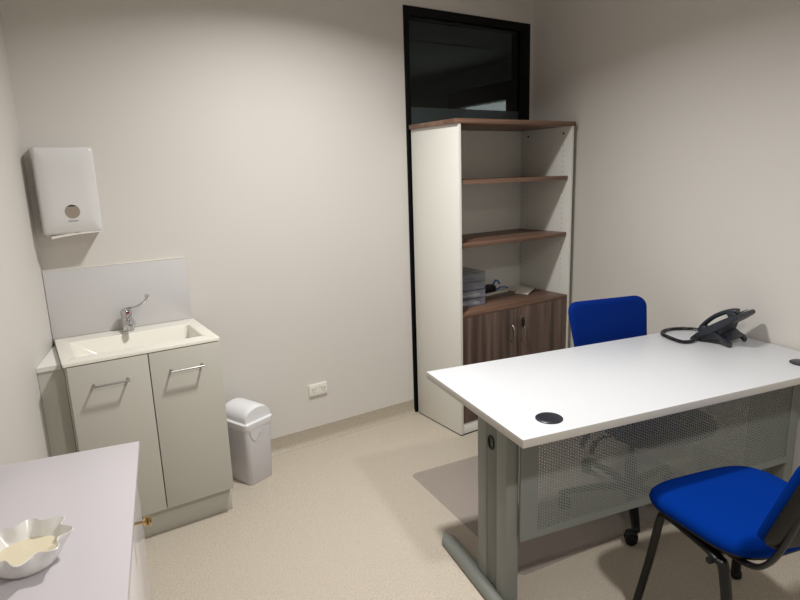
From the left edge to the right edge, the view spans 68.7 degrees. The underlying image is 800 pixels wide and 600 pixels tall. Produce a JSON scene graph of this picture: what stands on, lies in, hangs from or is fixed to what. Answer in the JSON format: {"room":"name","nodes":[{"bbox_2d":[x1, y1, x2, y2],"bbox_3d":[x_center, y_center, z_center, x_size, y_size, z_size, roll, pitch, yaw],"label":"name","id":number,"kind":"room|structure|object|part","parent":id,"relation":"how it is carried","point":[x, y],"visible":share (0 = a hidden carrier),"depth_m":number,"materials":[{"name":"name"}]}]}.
{"room":"examination room","nodes":[
{"label":"examination room","id":0,"kind":"room"},
{"bbox_2d":[0,16,53,465],"bbox_3d":[-0.811,0.120,0.378,0.120,2.700,4.600,-6,13,-20],"label":"wall","id":1,"kind":"structure","parent":0,"point":[26,338],"depth_m":2.19,"materials":[{"name":"paint"}]},
{"bbox_2d":[0,0,533,438],"bbox_3d":[-0.357,-0.532,3.348,3.212,2.700,0.120,-10,14,-32],"label":"wall","id":2,"kind":"structure","parent":0,"point":[261,145],"depth_m":3.02,"materials":[{"name":"paint"}]},
{"bbox_2d":[29,147,102,238],"bbox_3d":[-1.422,-0.460,2.506,0.232,0.378,0.113,-10,14,-32],"label":"paper towel dispenser","id":3,"kind":"object","parent":2,"relation":"attached to","point":[65,183],"visible":1,"depth_m":2.46,"materials":[{"name":"plastic"}]},
{"bbox_2d":[50,231,102,238],"bbox_3d":[-1.403,-0.287,2.542,0.198,0.023,0.092,-10,14,-32],"label":"paper towel","id":4,"kind":"object","parent":3,"relation":"hanging from","point":[53,234],"depth_m":2.48,"materials":[{"name":"white paper"}]},
{"bbox_2d":[42,257,191,339],"bbox_3d":[-1.299,-0.018,2.735,0.603,0.310,0.013,-10,14,-32],"label":"backsplash","id":5,"kind":"structure","parent":2,"relation":"attached to","point":[84,300],"depth_m":2.71,"materials":[{"name":"laminate"}]},
{"bbox_2d":[308,381,326,396],"bbox_3d":[-0.474,0.517,3.389,0.116,0.072,0.014,-10,14,-32],"label":"power outlet","id":6,"kind":"object","parent":2,"relation":"attached to","point":[320,388],"visible":1,"depth_m":3.38,"materials":[{"name":"plastic"}]},
{"bbox_2d":[271,399,415,456],"bbox_3d":[-0.709,0.827,3.283,1.932,0.092,0.030,-10,14,-32],"label":"baseboard","id":7,"kind":"structure","parent":2,"relation":"attached to","point":[318,434],"depth_m":3.52,"materials":[{"name":"plastic"}]},
{"bbox_2d":[403,5,530,411],"bbox_3d":[0.450,-0.544,3.864,1.003,2.456,0.096,-10,14,-32],"label":"window frame","id":8,"kind":"structure","parent":2,"relation":"in","point":[520,55],"depth_m":3.65,"materials":[{"name":"black metal"}]},
{"bbox_2d":[409,21,511,84],"bbox_3d":[-0.850,-2.352,5.226,4.860,0.100,4.080,-10,14,-32],"label":"ceiling","id":9,"kind":"structure","parent":0,"point":[428,61],"depth_m":5.77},
{"bbox_2d":[409,39,491,49],"bbox_3d":[0.280,-2.362,5.367,1.500,0.012,0.012,-10,14,-32],"label":"trim","id":10,"kind":"structure","parent":9,"relation":"attached to","point":[409,39],"depth_m":5.48,"materials":[{"name":"black"}]},
{"bbox_2d":[410,59,510,108],"bbox_3d":[1.215,-1.311,6.736,0.100,2.700,4.200,-10,14,-32],"label":"wall","id":11,"kind":"structure","parent":0,"point":[433,93],"depth_m":7.15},
{"bbox_2d":[448,80,510,110],"bbox_3d":[0.987,-1.647,6.860,0.126,1.620,1.200,-10,14,-32],"label":"window","id":12,"kind":"structure","parent":11,"relation":"in","point":[500,91],"depth_m":6.65,"materials":[{"name":"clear glass"}]},
{"bbox_2d":[145,411,799,599],"bbox_3d":[0.511,1.295,1.331,4.383,0.080,4.962,-10,14,-32],"label":"floor","id":13,"kind":"structure","parent":0,"point":[365,514],"depth_m":2.46,"materials":[{"name":"plastic"}]},
{"bbox_2d":[36,340,76,456],"bbox_3d":[-1.462,0.625,2.530,0.091,0.850,0.350,-10,14,-32],"label":"ledge","id":14,"kind":"object","parent":13,"relation":"on","point":[51,378],"visible":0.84,"depth_m":2.35,"materials":[{"name":"white laminate"}]},
{"bbox_2d":[0,441,152,599],"bbox_3d":[-0.713,0.930,1.236,0.406,0.750,1.250,-7,13,-21],"label":"sideboard","id":15,"kind":"object","parent":13,"relation":"on","point":[104,556],"visible":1,"depth_m":1.43,"materials":[{"name":"white laminate"}]},
{"bbox_2d":[0,516,73,579],"bbox_3d":[-0.779,0.523,1.219,0.170,0.056,0.173,-2,12,-2],"label":"bowl","id":16,"kind":"object","parent":15,"relation":"on","point":[28,548],"visible":1,"depth_m":1.24,"materials":[{"name":"ceramic"}]},
{"bbox_3d":[-0.693,0.841,1.565,0.017,0.670,0.599,-7,13,-21],"label":"door","id":17,"kind":"part","parent":15,"relation":"part of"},
{"bbox_3d":[-0.677,0.585,1.539,0.048,0.027,0.027,-7,13,-21],"label":"knob","id":18,"kind":"part","parent":15,"relation":"part of","materials":[{"name":"gold metal"}]},
{"bbox_2d":[60,341,233,537],"bbox_3d":[-1.132,0.596,2.649,0.592,0.836,0.462,-10,14,-32],"label":"base cabinet","id":19,"kind":"object","parent":13,"relation":"on","point":[175,408],"visible":0.75,"depth_m":2.50,"materials":[{"name":"grey laminate"}]},
{"bbox_3d":[-1.147,0.330,2.328,0.135,0.010,0.036,-10,14,-32],"label":"handle","id":20,"kind":"part","parent":19,"relation":"part of","materials":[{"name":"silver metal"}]},
{"bbox_3d":[-1.153,0.586,2.407,0.292,0.704,0.018,-10,14,-32],"label":"door","id":21,"kind":"part","parent":19,"relation":"part of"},
{"bbox_2d":[54,318,219,368],"bbox_3d":[-1.162,0.222,2.594,0.605,0.109,0.449,-10,14,-32],"label":"washbasin","id":22,"kind":"object","parent":19,"relation":"in","point":[109,345],"visible":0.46,"depth_m":2.61,"materials":[{"name":"white ceramic"}]},
{"bbox_2d":[120,294,148,331],"bbox_3d":[-1.233,0.061,2.699,0.118,0.166,0.129,5,14,29],"label":"mixer tap","id":23,"kind":"object","parent":22,"relation":"on","point":[125,313],"visible":1,"depth_m":2.69,"materials":[{"name":"silver metal"}]},
{"bbox_3d":[-1.235,0.108,2.670,0.027,0.039,0.093,-10,14,-32],"label":"spout","id":24,"kind":"part","parent":23,"relation":"part of","materials":[{"name":"silver metal"}]},
{"bbox_3d":[-1.223,0.020,2.701,0.133,0.087,0.031,-4,12,-12],"label":"lever","id":25,"kind":"part","parent":23,"relation":"part of","materials":[{"name":"silver metal"}]},
{"bbox_3d":[-0.902,0.289,2.485,0.138,0.010,0.036,-10,14,-32],"label":"handle","id":26,"kind":"part","parent":19,"relation":"part of","materials":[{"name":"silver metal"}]},
{"bbox_3d":[-0.906,0.544,2.564,0.290,0.704,0.018,-10,14,-32],"label":"door","id":27,"kind":"part","parent":19,"relation":"part of","materials":[{"name":"white laminate"}]},
{"bbox_2d":[225,398,271,484],"bbox_3d":[-0.790,0.720,3.034,0.221,0.412,0.186,7,15,35],"label":"rubbish bin","id":28,"kind":"object","parent":13,"relation":"on","point":[248,421],"visible":0.92,"depth_m":2.96,"materials":[{"name":"plastic"}]},
{"bbox_3d":[-0.795,0.555,2.999,0.194,0.075,0.163,7,15,35],"label":"swing lid","id":29,"kind":"part","parent":28,"relation":"part of","materials":[{"name":"plastic"}]},
{"bbox_2d":[409,118,575,435],"bbox_3d":[0.599,-0.171,3.664,0.929,1.800,0.475,-10,14,-32],"label":"bookcase","id":30,"kind":"object","parent":13,"relation":"on","point":[492,198],"depth_m":3.63,"materials":[{"name":"white laminate"}]},
{"bbox_3d":[0.221,-0.103,3.446,0.019,1.766,0.440,-10,14,-32],"label":"panel","id":31,"kind":"part","parent":30,"relation":"part of","materials":[{"name":"white plastic"}]},
{"bbox_3d":[0.349,-0.076,3.579,0.250,0.205,0.254,-9,14,-29],"label":"drawer organiser","id":32,"kind":"part","parent":30,"relation":"part of","materials":[{"name":"grey plastic"}]},
{"bbox_3d":[0.539,0.386,3.495,0.424,0.634,0.016,-10,14,-32],"label":"cupboard door","id":33,"kind":"part","parent":30,"relation":"part of","materials":[{"name":"brown wood"}]},
{"bbox_3d":[0.471,-0.229,3.849,0.865,1.704,0.010,-10,14,-32],"label":"panel","id":34,"kind":"part","parent":30,"relation":"part of","materials":[{"name":"white plastic"}]},
{"bbox_2d":[476,287,508,296],"bbox_3d":[0.600,-0.053,3.879,0.280,0.018,0.095,-11,15,-38],"label":"document tray","id":35,"kind":"object","parent":30,"relation":"on","point":[501,290],"visible":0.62,"depth_m":3.86,"materials":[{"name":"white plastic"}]},
{"bbox_2d":[478,284,495,294],"bbox_3d":[0.574,-0.070,3.858,0.130,0.052,0.062,-12,16,-40],"label":"pouch","id":36,"kind":"object","parent":35,"relation":"in","point":[484,289],"visible":0.89,"depth_m":3.82,"materials":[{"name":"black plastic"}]},
{"bbox_2d":[491,279,507,289],"bbox_3d":[0.658,-0.105,3.898,0.133,0.070,0.037,-9,14,-29],"label":"cable","id":37,"kind":"object","parent":35,"relation":"in","point":[495,280],"visible":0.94,"depth_m":3.89,"materials":[{"name":"blue plastic"}]},
{"bbox_3d":[0.682,0.202,3.524,0.010,0.110,0.036,-10,14,-32],"label":"handle","id":38,"kind":"part","parent":30,"relation":"part of","materials":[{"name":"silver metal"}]},
{"bbox_3d":[0.580,-0.388,3.637,0.863,0.025,0.405,-10,14,-32],"label":"shelf","id":39,"kind":"part","parent":30,"relation":"part of","materials":[{"name":"brown wood"}]},
{"bbox_3d":[0.569,-0.729,3.563,0.863,0.025,0.405,-10,14,-32],"label":"shelf","id":40,"kind":"part","parent":30,"relation":"part of","materials":[{"name":"brown wood"}]},
{"bbox_2d":[508,285,526,290],"bbox_3d":[0.788,-0.082,4.008,0.160,0.007,0.100,-12,16,-40],"label":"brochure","id":41,"kind":"object","parent":30,"relation":"on","point":[515,287],"visible":0.82,"depth_m":4.01,"materials":[{"name":"paper"}]},
{"bbox_2d":[515,287,533,294],"bbox_3d":[0.840,-0.067,3.903,0.090,0.018,0.200,5,14,28],"label":"envelope","id":42,"kind":"object","parent":30,"relation":"on","point":[524,290],"visible":1,"depth_m":3.85,"materials":[{"name":"paper"}]},
{"bbox_3d":[0.900,0.325,3.725,0.434,0.634,0.016,-10,14,-32],"label":"cupboard door","id":43,"kind":"part","parent":30,"relation":"part of","materials":[{"name":"brown wood"}]},
{"bbox_3d":[0.957,-0.227,3.915,0.019,1.766,0.440,-10,14,-32],"label":"panel","id":44,"kind":"part","parent":30,"relation":"part of","materials":[{"name":"white plastic"}]},
{"bbox_2d":[427,327,799,599],"bbox_3d":[0.957,0.629,2.422,1.524,0.736,0.700,-7,13,-21],"label":"desk","id":45,"kind":"object","parent":13,"relation":"on","point":[528,402],"visible":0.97,"depth_m":2.16,"materials":[{"name":"white laminate"}]},
{"bbox_3d":[1.026,0.550,2.212,1.342,0.429,0.010,-7,13,-21],"label":"modesty panel","id":46,"kind":"part","parent":45,"relation":"part of","materials":[{"name":"grey metal"}]},
{"bbox_2d":[660,308,755,347],"bbox_3d":[1.385,0.096,2.692,0.267,0.177,0.353,-11,15,-35],"label":"telephone","id":47,"kind":"object","parent":45,"relation":"on","point":[725,330],"visible":1,"depth_m":2.61,"materials":[{"name":"grey plastic"}]},
{"bbox_3d":[1.338,0.155,2.771,0.264,0.030,0.191,-11,15,-35],"label":"handset cord","id":48,"kind":"part","parent":47,"relation":"part of","materials":[{"name":"black plastic"}]},
{"bbox_2d":[632,466,799,599],"bbox_3d":[1.121,0.709,1.788,0.523,0.834,0.600,-6,13,-18],"label":"chair","id":49,"kind":"object","parent":13,"relation":"on","point":[742,513],"visible":1,"depth_m":1.78,"materials":[{"name":"blue fabric"}]},
{"bbox_3d":[0.853,0.886,1.993,0.107,0.400,0.045,7,15,36],"label":"leg","id":50,"kind":"part","parent":49,"relation":"part of","materials":[{"name":"black metal"}]},
{"bbox_3d":[1.090,0.701,1.878,0.459,0.050,0.236,-6,13,-18],"label":"seat frame","id":51,"kind":"part","parent":49,"relation":"part of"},
{"bbox_3d":[0.925,0.762,1.724,0.051,0.022,0.021,-6,13,-18],"label":"bolt knob","id":52,"kind":"part","parent":49,"relation":"part of","materials":[{"name":"black plastic"}]},
{"bbox_3d":[0.943,0.945,1.700,0.045,0.404,0.165,-3,12,-5],"label":"leg","id":53,"kind":"part","parent":49,"relation":"part of","materials":[{"name":"black metal"}]},
{"bbox_3d":[1.090,0.653,1.863,0.479,0.060,0.420,-6,13,-18],"label":"seat","id":54,"kind":"part","parent":49,"relation":"part of","materials":[{"name":"blue fabric"}]},
{"bbox_3d":[1.240,0.846,2.123,0.045,0.400,0.107,1,13,15],"label":"leg","id":55,"kind":"part","parent":49,"relation":"part of","materials":[{"name":"black metal"}]},
{"bbox_3d":[1.179,0.497,1.550,0.450,0.320,0.149,-6,13,-19],"label":"backrest","id":56,"kind":"part","parent":49,"relation":"part of","materials":[{"name":"blue fabric"}]},
{"bbox_3d":[0.794,0.907,2.895,1.200,0.003,0.900,-8,13,-26],"label":"chair mat","id":57,"kind":"object","parent":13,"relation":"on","visible":0},
{"bbox_2d":[559,295,717,545],"bbox_3d":[1.036,0.493,2.644,0.650,0.897,0.636,-6,13,-17],"label":"office chair","id":58,"kind":"object","parent":57,"relation":"on","point":[617,318],"visible":0.23,"depth_m":2.79,"materials":[{"name":"fabric"}]},
{"bbox_3d":[0.875,0.864,2.685,0.300,0.051,0.052,-2,12,1],"label":"arm","id":59,"kind":"part","parent":58,"relation":"part of","materials":[{"name":"black plastic"}]},
{"bbox_3d":[0.999,0.825,2.850,0.053,0.051,0.300,-6,13,-17],"label":"arm","id":60,"kind":"part","parent":58,"relation":"part of","materials":[{"name":"black plastic"}]},
{"bbox_3d":[1.017,0.199,2.837,0.436,0.403,0.112,-6,13,-17],"label":"backrest","id":61,"kind":"part","parent":58,"relation":"part of","materials":[{"name":"blue fabric"}]},
{"bbox_3d":[0.998,0.896,2.518,0.052,0.051,0.300,2,13,18],"label":"arm","id":62,"kind":"part","parent":58,"relation":"part of","materials":[{"name":"black plastic"}]},
{"bbox_3d":[1.198,0.832,2.784,0.300,0.051,0.052,-10,15,-34],"label":"arm","id":63,"kind":"part","parent":58,"relation":"part of","materials":[{"name":"black plastic"}]},
{"bbox_3d":[1.088,0.514,2.560,0.475,0.062,0.440,-6,13,-17],"label":"seat","id":64,"kind":"part","parent":58,"relation":"part of","materials":[{"name":"fabric"}]},
{"bbox_2d":[532,0,799,476],"bbox_3d":[1.915,-0.329,2.055,0.120,2.700,4.600,-7,13,-23],"label":"wall","id":65,"kind":"structure","parent":0,"point":[686,113],"depth_m":2.94,"materials":[{"name":"paint"}]},
{"bbox_2d":[664,444,738,466],"bbox_3d":[1.888,0.954,2.299,0.030,0.092,4.600,-7,13,-23],"label":"baseboard","id":66,"kind":"structure","parent":65,"relation":"attached to","point":[689,444],"depth_m":3.04,"materials":[{"name":"plastic"}]}
]}

